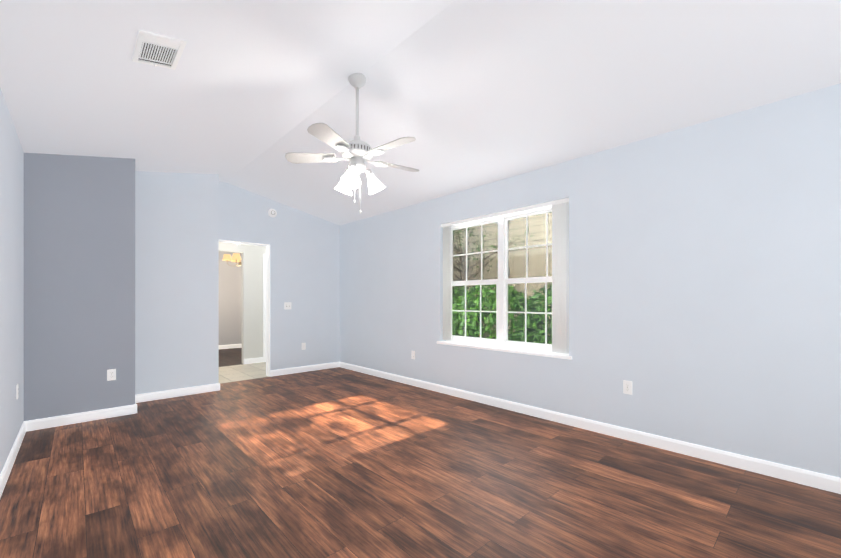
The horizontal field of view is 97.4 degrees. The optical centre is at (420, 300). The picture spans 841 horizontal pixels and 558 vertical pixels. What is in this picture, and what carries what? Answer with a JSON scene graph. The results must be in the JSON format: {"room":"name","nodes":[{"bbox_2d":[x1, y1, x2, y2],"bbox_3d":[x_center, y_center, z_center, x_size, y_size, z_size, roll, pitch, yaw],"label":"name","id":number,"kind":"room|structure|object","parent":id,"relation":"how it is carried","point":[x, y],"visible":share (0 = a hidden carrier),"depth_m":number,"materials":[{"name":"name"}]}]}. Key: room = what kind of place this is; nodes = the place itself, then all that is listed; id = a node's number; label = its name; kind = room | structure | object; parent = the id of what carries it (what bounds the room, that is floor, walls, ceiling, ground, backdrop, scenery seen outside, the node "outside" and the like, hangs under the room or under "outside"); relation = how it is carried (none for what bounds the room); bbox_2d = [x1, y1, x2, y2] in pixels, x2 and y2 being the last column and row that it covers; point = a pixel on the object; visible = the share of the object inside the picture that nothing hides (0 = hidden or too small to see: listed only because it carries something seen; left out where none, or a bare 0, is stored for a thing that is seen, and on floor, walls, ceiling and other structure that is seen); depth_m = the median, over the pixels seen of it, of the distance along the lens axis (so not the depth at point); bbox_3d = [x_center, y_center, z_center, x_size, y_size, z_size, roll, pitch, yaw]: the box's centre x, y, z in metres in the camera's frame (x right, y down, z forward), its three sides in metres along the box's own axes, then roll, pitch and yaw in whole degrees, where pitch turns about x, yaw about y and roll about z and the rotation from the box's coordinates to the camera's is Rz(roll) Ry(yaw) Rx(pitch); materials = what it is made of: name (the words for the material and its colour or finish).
{"room":"empty living room","nodes":[
{"label":"empty living room","id":0,"kind":"room"},
{"bbox_2d":[0,88,23,473],"bbox_3d":[-1.959,-0.085,1.496,0.120,2.570,7.120,0,0,-43],"label":"wall","id":1,"kind":"structure","parent":0,"point":[11,275],"depth_m":2.70,"materials":[{"name":"paint"}]},
{"bbox_2d":[0,421,25,497],"bbox_3d":[-1.592,1.152,1.202,0.016,0.095,5.950,0,0,-43],"label":"baseboard","id":2,"kind":"structure","parent":1,"relation":"attached to","point":[7,468],"depth_m":2.65,"materials":[{"name":"white paint"}]},
{"bbox_2d":[16,384,18,398],"bbox_3d":[-3.269,0.740,2.996,0.008,0.114,0.070,0,0,-43],"label":"outlet","id":3,"kind":"object","parent":1,"relation":"attached to","point":[17,389],"visible":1,"depth_m":2.97,"materials":[{"name":"white plastic"}]},
{"bbox_2d":[24,153,134,420],"bbox_3d":[-3.647,-0.162,3.990,0.810,2.724,0.930,0,0,-43],"label":"wall","id":4,"kind":"structure","parent":0,"point":[79,276],"depth_m":3.62,"materials":[{"name":"grey paint"}]},
{"bbox_2d":[25,404,136,431],"bbox_3d":[-3.318,1.152,3.650,0.826,0.095,0.016,0,0,-43],"label":"baseboard","id":5,"kind":"structure","parent":4,"relation":"attached to","point":[48,422],"depth_m":3.62,"materials":[{"name":"white paint"}]},
{"bbox_2d":[107,369,115,380],"bbox_3d":[-3.172,0.765,3.792,0.070,0.114,0.008,0,0,-43],"label":"outlet","id":6,"kind":"object","parent":4,"relation":"attached to","point":[111,374],"visible":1,"depth_m":3.79,"materials":[{"name":"white plastic"}]},
{"bbox_2d":[135,171,218,394],"bbox_3d":[-3.180,-0.251,4.766,0.930,2.902,0.430,0,0,-43],"label":"wall","id":7,"kind":"structure","parent":0,"point":[176,280],"depth_m":4.60,"materials":[{"name":"blue paint"}]},
{"bbox_2d":[135,383,219,402],"bbox_3d":[-3.022,1.152,4.608,0.946,0.095,0.016,0,0,-43],"label":"baseboard","id":8,"kind":"structure","parent":7,"relation":"attached to","point":[151,396],"depth_m":4.59,"materials":[{"name":"white paint"}]},
{"bbox_2d":[219,251,241,344],"bbox_3d":[-5.250,-0.020,8.844,3.540,2.440,0.120,0,0,-43],"label":"wall","id":9,"kind":"structure","parent":0,"point":[230,304],"depth_m":9.23,"materials":[{"name":"grey paint"}]},
{"bbox_2d":[219,344,241,348],"bbox_3d":[-5.204,1.153,8.794,3.300,0.095,0.016,0,0,-43],"label":"baseboard","id":10,"kind":"structure","parent":9,"relation":"attached to","point":[230,346],"depth_m":9.21,"materials":[{"name":"white paint"}]},
{"bbox_2d":[219,242,265,363],"bbox_3d":[-3.444,-0.020,6.905,3.540,2.440,0.120,0,0,-43],"label":"wall","id":11,"kind":"structure","parent":0,"point":[252,301],"depth_m":7.03,"materials":[{"name":"white paint"}]},
{"bbox_2d":[244,357,263,363],"bbox_3d":[-3.186,1.153,7.053,0.360,0.095,0.016,0,0,-43],"label":"baseboard","id":12,"kind":"structure","parent":11,"relation":"attached to","point":[253,360],"depth_m":7.05,"materials":[{"name":"white paint"}]},
{"bbox_2d":[263,254,265,361],"bbox_3d":[-2.712,0.150,7.491,0.930,2.100,0.022,0,0,-43],"label":"door frame","id":13,"kind":"structure","parent":11,"relation":"attached to","point":[264,306],"depth_m":7.18,"materials":[{"name":"white paint"}]},
{"bbox_2d":[219,182,339,369],"bbox_3d":[-2.870,-0.270,5.431,4.150,2.940,0.120,0,0,-43],"label":"wall","id":14,"kind":"structure","parent":0,"point":[304,264],"depth_m":6.09,"materials":[{"name":"blue paint"}]},
{"bbox_2d":[219,239,269,375],"bbox_3d":[-2.702,0.130,5.603,0.910,2.140,0.122,0,0,-43],"label":"door frame","id":15,"kind":"structure","parent":14,"relation":"attached to","point":[267,306],"depth_m":5.83,"materials":[{"name":"white paint"}]},
{"bbox_2d":[268,209,276,216],"bbox_3d":[-2.330,-1.380,5.826,0.136,0.136,0.038,0,0,-43],"label":"smoke detector","id":16,"kind":"object","parent":14,"relation":"attached to","point":[272,212],"visible":1,"depth_m":5.81,"materials":[{"name":"white plastic"}]},
{"bbox_2d":[284,302,290,308],"bbox_3d":[-2.154,0.090,6.004,0.116,0.114,0.018,0,0,-43],"label":"double light switch","id":17,"kind":"object","parent":14,"relation":"attached to","point":[287,305],"visible":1,"depth_m":6.00,"materials":[{"name":"white plastic"}]},
{"bbox_2d":[270,362,338,376],"bbox_3d":[-1.906,1.153,6.237,1.240,0.095,0.016,0,0,-43],"label":"baseboard","id":18,"kind":"structure","parent":14,"relation":"attached to","point":[278,372],"depth_m":6.18,"materials":[{"name":"white paint"}]},
{"bbox_2d":[0,367,840,557],"bbox_3d":[-0.444,1.230,2.826,4.150,0.060,7.000,0,0,-43],"label":"floor","id":19,"kind":"structure","parent":0,"point":[338,462],"depth_m":2.35,"materials":[{"name":"brown wood"}]},
{"bbox_2d":[0,0,840,224],"bbox_3d":[-0.485,-1.596,2.870,4.150,0.569,7.120,0,0,-43],"label":"ceiling","id":20,"kind":"structure","parent":0,"point":[466,94],"depth_m":2.56,"materials":[{"name":"white paint"}]},
{"bbox_2d":[132,30,186,69],"bbox_3d":[-1.558,-1.481,2.198,0.222,0.051,0.344,0,0,-43],"label":"ceiling vent","id":21,"kind":"object","parent":20,"relation":"in","point":[155,50],"visible":0.98,"depth_m":2.18,"materials":[{"name":"white metal"}]},
{"bbox_2d":[285,73,418,212],"bbox_3d":[-0.457,-1.205,2.851,1.062,1.070,1.062,0,0,-43],"label":"ceiling fan","id":22,"kind":"object","parent":20,"relation":"hanging from","point":[357,152],"visible":1,"depth_m":2.80,"materials":[{"name":"white metal"}]},
{"bbox_2d":[340,83,840,477],"bbox_3d":[1.001,-0.090,4.172,0.200,2.580,7.000,0,0,-43],"label":"wall","id":23,"kind":"structure","parent":0,"point":[705,284],"depth_m":2.92,"materials":[{"name":"blue paint"}]},
{"bbox_2d":[411,351,414,358],"bbox_3d":[-0.104,0.770,5.206,0.008,0.114,0.070,0,0,-43],"label":"outlet","id":24,"kind":"object","parent":23,"relation":"attached to","point":[412,354],"visible":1,"depth_m":5.20,"materials":[{"name":"white plastic"}]},
{"bbox_2d":[437,341,571,359],"bbox_3d":[0.878,0.550,4.229,0.153,0.029,1.790,0,0,-43],"label":"window sill","id":25,"kind":"structure","parent":23,"relation":"attached to","point":[526,351],"depth_m":4.04,"materials":[{"name":"white paint"}]},
{"bbox_2d":[446,207,568,353],"bbox_3d":[0.953,-0.230,4.298,0.070,1.540,1.730,0,0,-43],"label":"window","id":26,"kind":"structure","parent":23,"relation":"in","point":[501,281],"depth_m":4.25,"materials":[{"name":"white"}]},
{"bbox_2d":[441,198,568,353],"bbox_3d":[0.881,-0.239,4.230,0.080,1.518,1.734,0,0,-43],"label":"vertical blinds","id":27,"kind":"object","parent":26,"relation":"attached to","point":[560,275],"visible":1,"depth_m":3.69,"materials":[{"name":"white plastic"}]},
{"bbox_2d":[339,362,840,493],"bbox_3d":[0.881,1.152,4.142,0.016,0.095,6.880,0,0,-43],"label":"baseboard","id":28,"kind":"structure","parent":23,"relation":"attached to","point":[802,476],"depth_m":3.06,"materials":[{"name":"white paint"}]},
{"bbox_2d":[623,380,631,394],"bbox_3d":[1.784,0.750,3.179,0.008,0.114,0.070,0,0,-43],"label":"outlet","id":29,"kind":"object","parent":23,"relation":"attached to","point":[627,387],"visible":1,"depth_m":3.18,"materials":[{"name":"white plastic"}]},
{"bbox_3d":[-3.887,-1.290,7.381,3.540,0.100,4.120,0,0,-43],"label":"ceiling","id":30,"kind":"structure","parent":0,"visible":0},
{"bbox_2d":[222,253,241,266],"bbox_3d":[-3.957,-0.988,8.083,0.675,0.504,0.654,0,0,-43],"label":"chandelier","id":31,"kind":"object","parent":30,"relation":"hanging from","point":[236,258],"visible":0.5,"depth_m":7.89,"materials":[{"name":"yellow glass"}]},
{"label":"outside","id":32,"kind":"structure","parent":0,"visible":0},
{"bbox_2d":[219,348,241,366],"bbox_3d":[-4.347,1.230,7.875,3.540,0.060,2.770,0,0,-43],"label":"floor","id":33,"kind":"structure","parent":32,"point":[230,357],"depth_m":7.75,"materials":[{"name":"brown wood"}]},
{"bbox_2d":[219,362,269,382],"bbox_3d":[-2.902,1.230,6.324,3.540,0.060,1.470,0,0,-43],"label":"floor","id":34,"kind":"structure","parent":32,"point":[233,373],"depth_m":6.14,"materials":[{"name":"tile"}]}
]}

